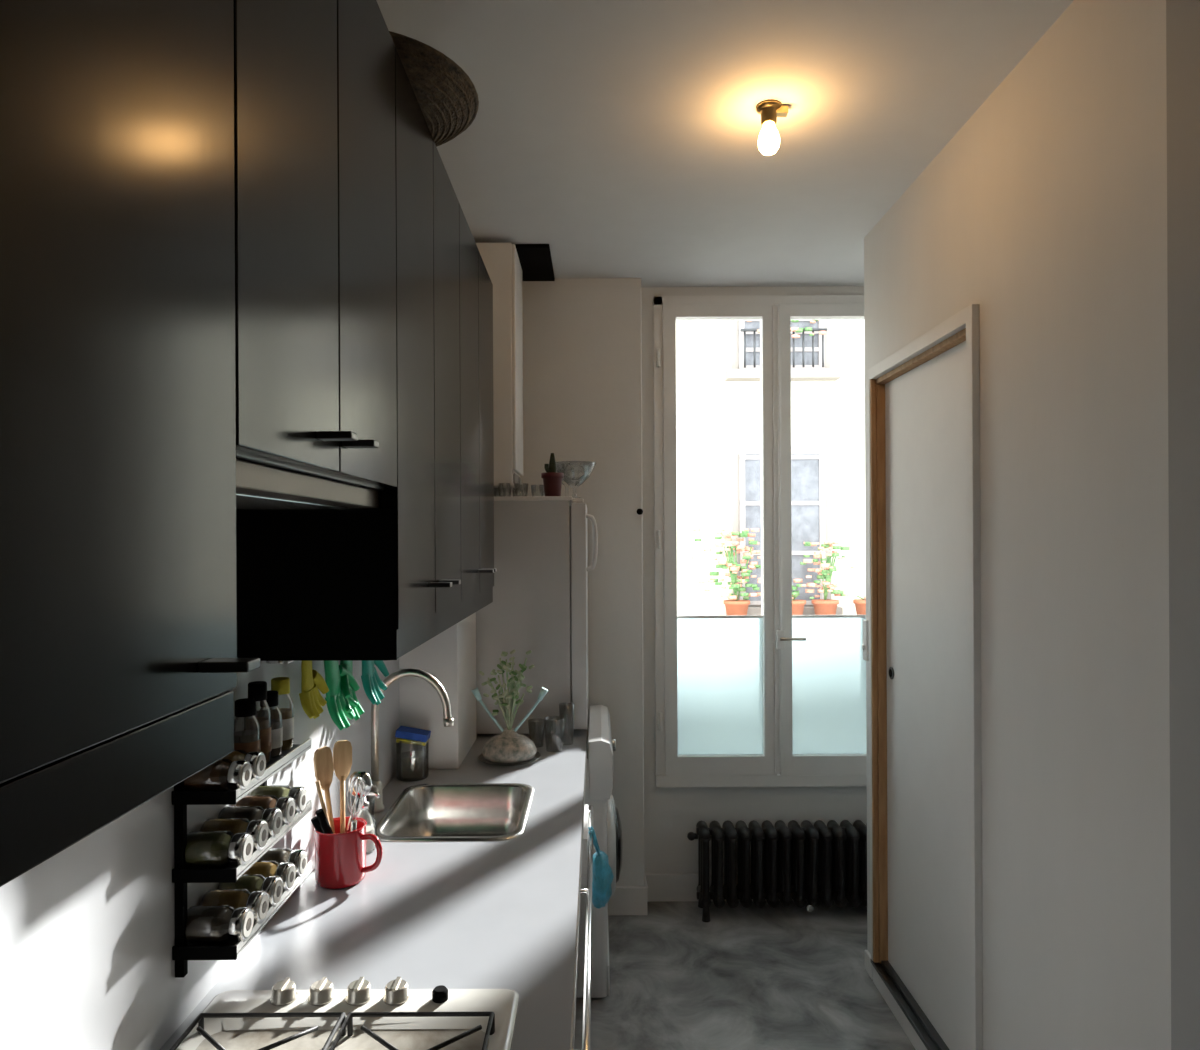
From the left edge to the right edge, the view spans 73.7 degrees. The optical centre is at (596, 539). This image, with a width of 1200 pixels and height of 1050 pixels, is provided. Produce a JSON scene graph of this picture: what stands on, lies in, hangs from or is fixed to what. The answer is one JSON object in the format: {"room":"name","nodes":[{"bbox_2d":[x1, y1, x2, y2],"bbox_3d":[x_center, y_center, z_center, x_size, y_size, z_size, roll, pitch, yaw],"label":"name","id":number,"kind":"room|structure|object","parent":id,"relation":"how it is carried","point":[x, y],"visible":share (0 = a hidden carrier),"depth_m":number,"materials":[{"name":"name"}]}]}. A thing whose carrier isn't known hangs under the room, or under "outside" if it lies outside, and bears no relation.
{"room":"kitchen","nodes":[
{"label":"kitchen","id":0,"kind":"room"},
{"bbox_2d":[236,47,496,660],"bbox_3d":[-0.462,-0.313,1.971,0.337,1.032,1.258,0,0,0],"label":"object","id":1,"kind":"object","parent":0,"point":[350,584],"depth_m":1.46,"materials":[{"name":"black wood"}]},
{"bbox_2d":[236,459,378,509],"bbox_3d":[-0.487,-0.066,1.049,0.246,0.032,0.578,0,0,0],"label":"range hood","id":2,"kind":"object","parent":1,"relation":"attached to","point":[258,487],"visible":0.45,"depth_m":1.02,"materials":[{"name":"metal"}]},
{"bbox_2d":[234,0,396,489],"bbox_3d":[-0.463,-0.456,1.043,0.338,0.746,0.596,0,0,0],"label":"upper cabinet","id":3,"kind":"object","parent":1,"relation":"attached to","point":[315,168],"visible":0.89,"depth_m":0.95,"materials":[{"name":"laminate"}]},
{"bbox_2d":[389,31,478,146],"bbox_3d":[-0.454,-0.862,1.600,0.432,0.067,0.432,0,0,0],"label":"woven basket","id":4,"kind":"object","parent":1,"relation":"on","point":[447,98],"visible":0.29,"depth_m":1.53,"materials":[{"name":"wicker"}]},
{"bbox_2d":[399,612,475,768],"bbox_3d":[-0.532,0.465,2.710,0.189,0.515,0.380,0,0,0],"label":"wall column","id":5,"kind":"structure","parent":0,"point":[449,656],"depth_m":2.52,"materials":[{"name":"white paint"}]},
{"bbox_2d":[476,243,522,490],"bbox_3d":[-0.464,-0.633,3.100,0.337,0.930,0.300,0,0,0],"label":"wall","id":6,"kind":"structure","parent":0,"point":[501,261],"depth_m":2.95,"materials":[{"name":"paint"}]},
{"bbox_2d":[497,278,643,885],"bbox_3d":[-0.216,0.241,3.485,0.825,2.720,0.130,0,0,0],"label":"wall","id":7,"kind":"structure","parent":0,"point":[582,337],"depth_m":3.42,"materials":[{"name":"paint"}]},
{"bbox_2d":[637,509,642,514],"bbox_3d":[0.182,-0.121,3.406,0.028,0.026,0.028,0,0,0],"label":"wall hook","id":8,"kind":"object","parent":7,"relation":"attached to","point":[639,511],"visible":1,"depth_m":3.40,"materials":[{"name":"black metal"}]},
{"bbox_2d":[376,0,1073,286],"bbox_3d":[0.604,-1.183,1.050,2.780,0.120,5.600,0,0,0],"label":"ceiling","id":9,"kind":"structure","parent":0,"point":[620,137],"depth_m":2.11,"materials":[{"name":"paint"}]},
{"bbox_2d":[515,244,554,280],"bbox_3d":[-0.353,-1.111,3.217,0.345,0.014,0.395,0,0,0],"label":"ceiling vent","id":10,"kind":"object","parent":9,"relation":"attached to","point":[535,260],"depth_m":3.18,"materials":[{"name":"black metal"}]},
{"bbox_2d":[756,100,787,154],"bbox_3d":[0.453,-1.061,2.070,0.080,0.123,0.064,0,0,0],"label":"lamp","id":11,"kind":"object","parent":9,"relation":"attached to","point":[769,110],"depth_m":2.05,"materials":[{"name":"white glass"}]},
{"bbox_2d":[574,901,914,1049],"bbox_3d":[0.618,1.657,1.050,2.780,0.120,5.600,0,0,0],"label":"floor","id":12,"kind":"structure","parent":0,"point":[780,977],"depth_m":2.87,"materials":[{"name":"concrete"}]},
{"bbox_2d":[573,979,576,1049],"bbox_3d":[-0.346,1.179,1.180,0.553,0.845,3.164,0,0,0],"label":"base cabinet","id":13,"kind":"object","parent":12,"relation":"on","point":[576,979],"visible":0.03,"depth_m":2.52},
{"bbox_2d":[160,709,588,1049],"bbox_3d":[-0.330,0.739,1.502,0.590,0.034,3.805,0,0,0],"label":"countertop","id":14,"kind":"structure","parent":13,"relation":"on","point":[500,914],"depth_m":1.53,"materials":[{"name":"laminate"}]},
{"bbox_2d":[170,976,518,1049],"bbox_3d":[-0.359,0.702,0.993,0.475,0.040,0.545,0,0,0],"label":"gas hob","id":15,"kind":"object","parent":14,"relation":"in","point":[396,1016],"visible":1,"depth_m":1.18,"materials":[{"name":"white metal"}]},
{"bbox_2d":[314,817,382,888],"bbox_3d":[-0.524,0.664,1.700,0.149,0.116,0.108,0,0,0],"label":"enamel mug","id":16,"kind":"object","parent":14,"relation":"on","point":[340,858],"visible":0.92,"depth_m":1.66,"materials":[{"name":"red ceramic"}]},
{"bbox_2d":[311,740,371,833],"bbox_3d":[-0.539,0.573,1.697,0.117,0.277,0.100,0,0,0],"label":"cooking utensils","id":17,"kind":"object","parent":16,"relation":"in","point":[360,782],"visible":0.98,"depth_m":1.70,"materials":[{"name":"brown wood"}]},
{"bbox_2d":[354,790,374,825],"bbox_3d":[-0.589,0.682,2.030,0.052,0.080,0.052,0,0,0],"label":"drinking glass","id":18,"kind":"object","parent":14,"relation":"on","point":[364,814],"visible":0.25,"depth_m":2.02,"materials":[{"name":"clear glass"}]},
{"bbox_2d":[357,792,380,853],"bbox_3d":[-0.539,0.653,1.857,0.060,0.137,0.052,0,0,44],"label":"soap dispenser","id":19,"kind":"object","parent":14,"relation":"on","point":[370,846],"visible":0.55,"depth_m":1.85,"materials":[{"name":"clear glass"}]},
{"bbox_2d":[371,668,453,812],"bbox_3d":[-0.500,0.532,2.113,0.238,0.380,0.105,0,0,0],"label":"faucet","id":20,"kind":"object","parent":14,"relation":"on","point":[447,719],"visible":0.7,"depth_m":2.13,"materials":[{"name":"silver metal"}]},
{"bbox_2d":[395,726,430,781],"bbox_3d":[-0.560,0.647,2.435,0.099,0.151,0.096,0,0,0],"label":"jar","id":21,"kind":"object","parent":14,"relation":"on","point":[411,766],"visible":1,"depth_m":2.41,"materials":[{"name":"clear glass"}]},
{"bbox_2d":[376,783,533,840],"bbox_3d":[-0.368,0.792,2.140,0.377,0.150,0.442,0,0,0],"label":"sink","id":22,"kind":"object","parent":14,"relation":"in","point":[463,811],"visible":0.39,"depth_m":2.33,"materials":[{"name":"metal"}]},
{"bbox_2d":[472,650,547,765],"bbox_3d":[-0.287,0.540,2.620,0.203,0.362,0.203,0,0,-45],"label":"potted plant","id":23,"kind":"object","parent":14,"relation":"on","point":[510,747],"visible":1,"depth_m":2.60,"materials":[{"name":"green plant"}]},
{"bbox_2d":[528,718,544,747],"bbox_3d":[-0.212,0.676,2.800,0.060,0.090,0.060,0,0,0],"label":"drinking glass","id":24,"kind":"object","parent":14,"relation":"on","point":[536,729],"visible":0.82,"depth_m":2.78,"materials":[{"name":"clear glass"}]},
{"bbox_2d":[476,496,597,733],"bbox_3d":[-0.268,0.281,3.158,0.542,0.880,0.489,0,0,0],"label":"refrigerator","id":25,"kind":"object","parent":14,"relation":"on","point":[539,605],"visible":0.59,"depth_m":2.92,"materials":[{"name":"white metal"}]},
{"bbox_2d":[494,488,505,496],"bbox_3d":[-0.371,-0.184,3.050,0.054,0.050,0.054,0,0,0],"label":"drinking glass","id":26,"kind":"object","parent":25,"relation":"on","point":[495,489],"visible":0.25,"depth_m":3.04,"materials":[{"name":"clear glass"}]},
{"bbox_2d":[498,483,511,496],"bbox_3d":[-0.341,-0.184,2.960,0.054,0.050,0.054,0,0,0],"label":"drinking glass","id":27,"kind":"object","parent":25,"relation":"on","point":[500,487],"visible":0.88,"depth_m":2.95,"materials":[{"name":"clear glass"}]},
{"bbox_2d":[512,485,523,496],"bbox_3d":[-0.301,-0.184,3.070,0.054,0.050,0.054,0,0,0],"label":"drinking glass","id":28,"kind":"object","parent":25,"relation":"on","point":[521,486],"visible":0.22,"depth_m":3.05,"materials":[{"name":"clear glass"}]},
{"bbox_2d":[514,483,527,495],"bbox_3d":[-0.281,-0.184,2.970,0.054,0.050,0.054,0,0,0],"label":"drinking glass","id":29,"kind":"object","parent":25,"relation":"on","point":[516,485],"visible":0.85,"depth_m":2.96,"materials":[{"name":"clear glass"}]},
{"bbox_2d":[531,485,543,495],"bbox_3d":[-0.226,-0.184,3.050,0.054,0.050,0.054,0,0,0],"label":"drinking glass","id":30,"kind":"object","parent":25,"relation":"on","point":[533,487],"visible":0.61,"depth_m":3.03,"materials":[{"name":"clear glass"}]},
{"bbox_2d":[541,453,563,495],"bbox_3d":[-0.166,-0.242,2.990,0.084,0.165,0.084,0,0,0],"label":"potted cactus","id":31,"kind":"object","parent":25,"relation":"on","point":[552,480],"visible":0.86,"depth_m":2.96,"materials":[{"name":"red ceramic"}]},
{"bbox_2d":[562,467,574,495],"bbox_3d":[-0.121,-0.225,3.220,0.068,0.130,0.068,0,0,0],"label":"wine glass","id":32,"kind":"object","parent":25,"relation":"on","point":[571,468],"visible":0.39,"depth_m":3.22,"materials":[{"name":"clear glass"}]},
{"bbox_2d":[556,461,595,497],"bbox_3d":[-0.086,-0.228,3.070,0.170,0.135,0.170,0,0,0],"label":"glass bowl","id":33,"kind":"object","parent":25,"relation":"on","point":[587,466],"visible":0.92,"depth_m":3.03,"materials":[{"name":"clear glass"}]},
{"bbox_2d":[544,716,563,751],"bbox_3d":[-0.147,0.665,2.740,0.070,0.110,0.070,0,0,0],"label":"drinking glass","id":34,"kind":"object","parent":14,"relation":"on","point":[554,729],"visible":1,"depth_m":2.72,"materials":[{"name":"clear glass"}]},
{"bbox_2d":[559,702,574,744],"bbox_3d":[-0.107,0.650,2.830,0.056,0.140,0.056,0,0,0],"label":"glass carafe","id":35,"kind":"object","parent":14,"relation":"on","point":[566,709],"visible":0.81,"depth_m":2.81,"materials":[{"name":"clear glass"}]},
{"bbox_2d":[580,805,592,1049],"bbox_3d":[-0.041,0.850,1.625,0.060,0.100,1.750,0,0,0],"label":"towel rail","id":36,"kind":"object","parent":13,"relation":"attached to","point":[587,852],"visible":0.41,"depth_m":1.75,"materials":[{"name":"silver metal"}]},
{"bbox_2d":[588,826,613,908],"bbox_3d":[0.010,0.930,2.280,0.075,0.220,0.143,0,0,0],"label":"plastic bag","id":37,"kind":"object","parent":36,"relation":"hanging from","point":[602,879],"visible":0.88,"depth_m":2.24,"materials":[{"name":"blue plastic"}]},
{"bbox_2d":[576,705,622,997],"bbox_3d":[-0.248,1.149,3.075,0.692,0.905,0.608,0,0,0],"label":"washing machine","id":38,"kind":"object","parent":12,"relation":"on","point":[601,746],"visible":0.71,"depth_m":2.77,"materials":[{"name":"white metal"}]},
{"bbox_2d":[687,820,866,921],"bbox_3d":[0.836,1.409,3.420,0.898,0.374,0.179,0,0,0],"label":"radiator","id":39,"kind":"object","parent":12,"relation":"on","point":[819,862],"visible":0.76,"depth_m":3.36,"materials":[{"name":"black metal"}]},
{"bbox_2d":[641,286,866,874],"bbox_3d":[0.611,0.237,3.675,2.480,2.720,0.250,0,0,0],"label":"wall","id":40,"kind":"structure","parent":0,"point":[670,813],"depth_m":3.55,"materials":[{"name":"paint"}]},
{"bbox_2d":[608,873,833,915],"bbox_3d":[0.933,1.535,3.478,1.850,0.120,0.145,0,0,0],"label":"baseboard","id":41,"kind":"structure","parent":40,"relation":"attached to","point":[626,900],"depth_m":3.54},
{"bbox_2d":[653,295,866,786],"bbox_3d":[0.795,0.004,3.535,1.083,2.168,0.133,0,0,0],"label":"window","id":42,"kind":"structure","parent":40,"relation":"in","point":[776,697],"depth_m":3.53,"materials":[{"name":"white paint"}]},
{"bbox_2d":[864,0,1170,1049],"bbox_3d":[1.451,0.233,0.690,0.900,2.720,4.580,0,0,0],"label":"wall","id":43,"kind":"structure","parent":0,"point":[1045,212],"depth_m":1.70,"materials":[{"name":"paint"}]},
{"bbox_2d":[862,619,868,660],"bbox_3d":[0.991,0.370,2.955,0.022,0.150,0.040,0,0,0],"label":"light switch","id":44,"kind":"object","parent":43,"relation":"attached to","point":[865,646],"visible":0.95,"depth_m":2.94,"materials":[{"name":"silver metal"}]},
{"bbox_2d":[865,950,872,979],"bbox_3d":[1.002,1.560,2.940,0.012,0.070,0.080,0,0,0],"label":"baseboard","id":45,"kind":"structure","parent":43,"relation":"attached to","point":[868,965],"depth_m":2.93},
{"bbox_2d":[871,959,938,1049],"bbox_3d":[1.008,1.553,2.490,0.040,0.084,0.800,0,0,0],"label":"trim","id":46,"kind":"structure","parent":43,"relation":"attached to","point":[913,1028],"depth_m":2.62,"materials":[{"name":"wood"}]},
{"bbox_2d":[868,304,982,1049],"bbox_3d":[1.037,0.447,2.487,0.110,2.126,0.805,0,0,0],"label":"door","id":47,"kind":"structure","parent":43,"relation":"in","point":[924,412],"depth_m":2.48,"materials":[{"name":"white wood"}]},
{"bbox_2d":[1166,0,1199,1049],"bbox_3d":[0.990,0.235,0.985,0.022,2.720,0.770,0,0,0],"label":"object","id":48,"kind":"structure","parent":43,"relation":"attached to","point":[1182,16],"depth_m":1.33,"materials":[{"name":"white paint"}]},
{"bbox_3d":[-0.704,0.244,1.050,0.150,2.720,5.600,0,0,0],"label":"wall","id":49,"kind":"structure","parent":0,"visible":0},
{"bbox_2d":[0,0,259,886],"bbox_3d":[-0.462,-0.316,0.221,0.337,1.026,1.046,0,0,0],"label":"upper cabinet","id":50,"kind":"object","parent":49,"relation":"attached to","point":[119,662],"visible":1,"depth_m":0.55,"materials":[{"name":"laminate"}]},
{"bbox_2d":[0,658,398,1049],"bbox_3d":[-0.624,0.465,0.958,0.005,0.514,3.115,0,0,0],"label":"backsplash","id":51,"kind":"structure","parent":49,"relation":"attached to","point":[87,933],"depth_m":1.05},
{"bbox_2d":[171,710,311,977],"bbox_3d":[-0.574,0.478,1.324,0.094,0.330,0.312,0,0,0],"label":"spice rack","id":52,"kind":"object","parent":51,"relation":"attached to","point":[182,951],"visible":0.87,"depth_m":1.18,"materials":[{"name":"metal"}]},
{"bbox_2d":[184,759,251,790],"bbox_3d":[-0.570,0.353,1.200,0.092,0.048,0.048,0,0,0],"label":"spice jar","id":53,"kind":"object","parent":52,"relation":"in","point":[223,774],"visible":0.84,"depth_m":1.18,"materials":[{"name":"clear glass"}]},
{"bbox_2d":[185,831,252,867],"bbox_3d":[-0.570,0.465,1.203,0.092,0.052,0.052,0,0,0],"label":"spice jar","id":54,"kind":"object","parent":52,"relation":"in","point":[204,849],"visible":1,"depth_m":1.19,"materials":[{"name":"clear glass"}]},
{"bbox_2d":[185,906,253,943],"bbox_3d":[-0.569,0.578,1.203,0.092,0.052,0.052,0,0,0],"label":"spice jar","id":55,"kind":"object","parent":52,"relation":"in","point":[205,924],"visible":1,"depth_m":1.19,"materials":[{"name":"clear glass"}]},
{"bbox_2d":[200,889,268,923],"bbox_3d":[-0.569,0.578,1.260,0.092,0.052,0.052,0,0,0],"label":"spice jar","id":56,"kind":"object","parent":52,"relation":"in","point":[258,901],"visible":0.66,"depth_m":1.25,"materials":[{"name":"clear glass"}]},
{"bbox_2d":[200,818,268,850],"bbox_3d":[-0.570,0.465,1.260,0.092,0.052,0.052,0,0,0],"label":"spice jar","id":57,"kind":"object","parent":52,"relation":"in","point":[259,830],"visible":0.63,"depth_m":1.25,"materials":[{"name":"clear glass"}]},
{"bbox_2d":[221,750,265,779],"bbox_3d":[-0.570,0.353,1.252,0.092,0.048,0.048,0,0,0],"label":"spice jar","id":58,"kind":"object","parent":52,"relation":"in","point":[257,759],"visible":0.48,"depth_m":1.24,"materials":[{"name":"clear glass"}]},
{"bbox_2d":[234,698,260,751],"bbox_3d":[-0.573,0.319,1.305,0.045,0.117,0.045,0,0,0],"label":"bottle","id":59,"kind":"object","parent":52,"relation":"in","point":[247,740],"visible":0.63,"depth_m":1.29,"materials":[{"name":"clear glass"}]},
{"bbox_2d":[217,806,281,837],"bbox_3d":[-0.570,0.465,1.316,0.092,0.052,0.052,0,0,0],"label":"spice jar","id":60,"kind":"object","parent":52,"relation":"in","point":[273,816],"visible":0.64,"depth_m":1.31,"materials":[{"name":"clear glass"}]},
{"bbox_2d":[217,874,282,906],"bbox_3d":[-0.569,0.578,1.316,0.092,0.052,0.052,0,0,0],"label":"spice jar","id":61,"kind":"object","parent":52,"relation":"in","point":[273,885],"visible":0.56,"depth_m":1.30,"materials":[{"name":"clear glass"}]},
{"bbox_2d":[244,681,271,764],"bbox_3d":[-0.574,0.309,1.352,0.043,0.137,0.043,0,0,0],"label":"bottle","id":62,"kind":"object","parent":52,"relation":"in","point":[257,690],"visible":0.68,"depth_m":1.34,"materials":[{"name":"clear glass"}]},
{"bbox_2d":[233,795,294,824],"bbox_3d":[-0.570,0.465,1.373,0.092,0.052,0.052,0,0,0],"label":"spice jar","id":63,"kind":"object","parent":52,"relation":"in","point":[286,805],"visible":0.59,"depth_m":1.36,"materials":[{"name":"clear glass"}]},
{"bbox_2d":[256,690,282,757],"bbox_3d":[-0.573,0.322,1.400,0.043,0.112,0.043,0,0,0],"label":"bottle","id":64,"kind":"object","parent":52,"relation":"in","point":[272,700],"visible":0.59,"depth_m":1.39,"materials":[{"name":"clear glass"}]},
{"bbox_2d":[244,861,295,891],"bbox_3d":[-0.569,0.578,1.373,0.092,0.052,0.052,0,0,0],"label":"spice jar","id":65,"kind":"object","parent":52,"relation":"in","point":[286,871],"visible":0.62,"depth_m":1.36,"materials":[{"name":"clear glass"}]},
{"bbox_2d":[248,785,306,813],"bbox_3d":[-0.570,0.465,1.429,0.092,0.052,0.052,0,0,0],"label":"spice jar","id":66,"kind":"object","parent":52,"relation":"in","point":[299,794],"visible":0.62,"depth_m":1.42,"materials":[{"name":"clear glass"}]},
{"bbox_2d":[270,677,293,750],"bbox_3d":[-0.573,0.314,1.450,0.045,0.127,0.045,0,0,0],"label":"bottle","id":67,"kind":"object","parent":52,"relation":"in","point":[280,684],"visible":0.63,"depth_m":1.44,"materials":[{"name":"clear glass"}]},
{"bbox_2d":[258,848,306,877],"bbox_3d":[-0.569,0.578,1.429,0.092,0.052,0.052,0,0,0],"label":"spice jar","id":68,"kind":"object","parent":52,"relation":"in","point":[298,857],"visible":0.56,"depth_m":1.42,"materials":[{"name":"clear glass"}]},
{"bbox_2d":[266,661,292,663],"bbox_3d":[-0.601,0.228,1.850,0.044,0.010,0.700,0,0,0],"label":"hanging rail","id":69,"kind":"object","parent":51,"relation":"attached to","point":[267,662],"visible":0.24,"depth_m":1.50,"materials":[{"name":"silver metal"}]},
{"bbox_2d":[299,661,328,718],"bbox_3d":[-0.559,0.282,1.577,0.036,0.135,0.088,0,0,0],"label":"glove","id":70,"kind":"object","parent":69,"relation":"hanging from","point":[311,699],"visible":0.95,"depth_m":1.56,"materials":[{"name":"yellow rubber"}]},
{"bbox_2d":[324,661,359,730],"bbox_3d":[-0.553,0.307,1.727,0.046,0.197,0.133,0,0,0],"label":"glove","id":71,"kind":"object","parent":69,"relation":"hanging from","point":[336,704],"visible":0.9,"depth_m":1.70,"materials":[{"name":"green rubber"}]},
{"bbox_2d":[340,661,363,720],"bbox_3d":[-0.555,0.308,1.786,0.046,0.197,0.127,0,0,0],"label":"glove","id":72,"kind":"object","parent":69,"relation":"hanging from","point":[346,689],"visible":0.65,"depth_m":1.77,"materials":[{"name":"green rubber"}]},
{"bbox_2d":[361,661,388,704],"bbox_3d":[-0.555,0.310,1.995,0.046,0.196,0.123,0,0,0],"label":"glove","id":73,"kind":"object","parent":69,"relation":"hanging from","point":[372,683],"visible":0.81,"depth_m":1.97,"materials":[{"name":"teal rubber"}]},
{"label":"outside","id":74,"kind":"structure","parent":0,"visible":0},
{"bbox_3d":[2.033,6.640,8.225,20.000,0.100,8.550,0,0,0],"label":"street","id":75,"kind":"object","parent":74,"visible":0},
{"bbox_2d":[676,320,865,615],"bbox_3d":[2.008,1.575,11.875,20.000,10.030,1.250,0,0,0],"label":"facade","id":76,"kind":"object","parent":75,"relation":"on","point":[718,437],"visible":0.16,"depth_m":12.00,"materials":[{"name":"stone"}]},
{"bbox_2d":[691,528,760,614],"bbox_3d":[1.966,0.510,11.480,1.266,1.360,0.380,0,0,0],"label":"flower pot","id":77,"kind":"object","parent":76,"relation":"on","point":[733,606],"visible":0.95,"depth_m":11.43,"materials":[{"name":"ceramic"}]},
{"bbox_2d":[792,584,805,614],"bbox_3d":[2.805,0.908,11.480,0.380,0.555,0.380,0,0,0],"label":"flower pot","id":78,"kind":"object","parent":76,"relation":"on","point":[797,605],"visible":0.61,"depth_m":11.35,"materials":[{"name":"ceramic"}]},
{"bbox_2d":[794,541,855,614],"bbox_3d":[3.270,0.598,11.495,0.768,1.171,0.446,0,0,-17],"label":"potted plant","id":79,"kind":"object","parent":76,"relation":"on","point":[825,606],"visible":0.99,"depth_m":11.42,"materials":[{"name":"plant"}]},
{"bbox_2d":[840,593,865,614],"bbox_3d":[3.831,0.949,11.500,0.593,0.462,0.380,0,0,25],"label":"flower pot","id":80,"kind":"object","parent":76,"relation":"on","point":[860,604],"visible":0.32,"depth_m":11.40,"materials":[{"name":"ceramic"}]}
]}

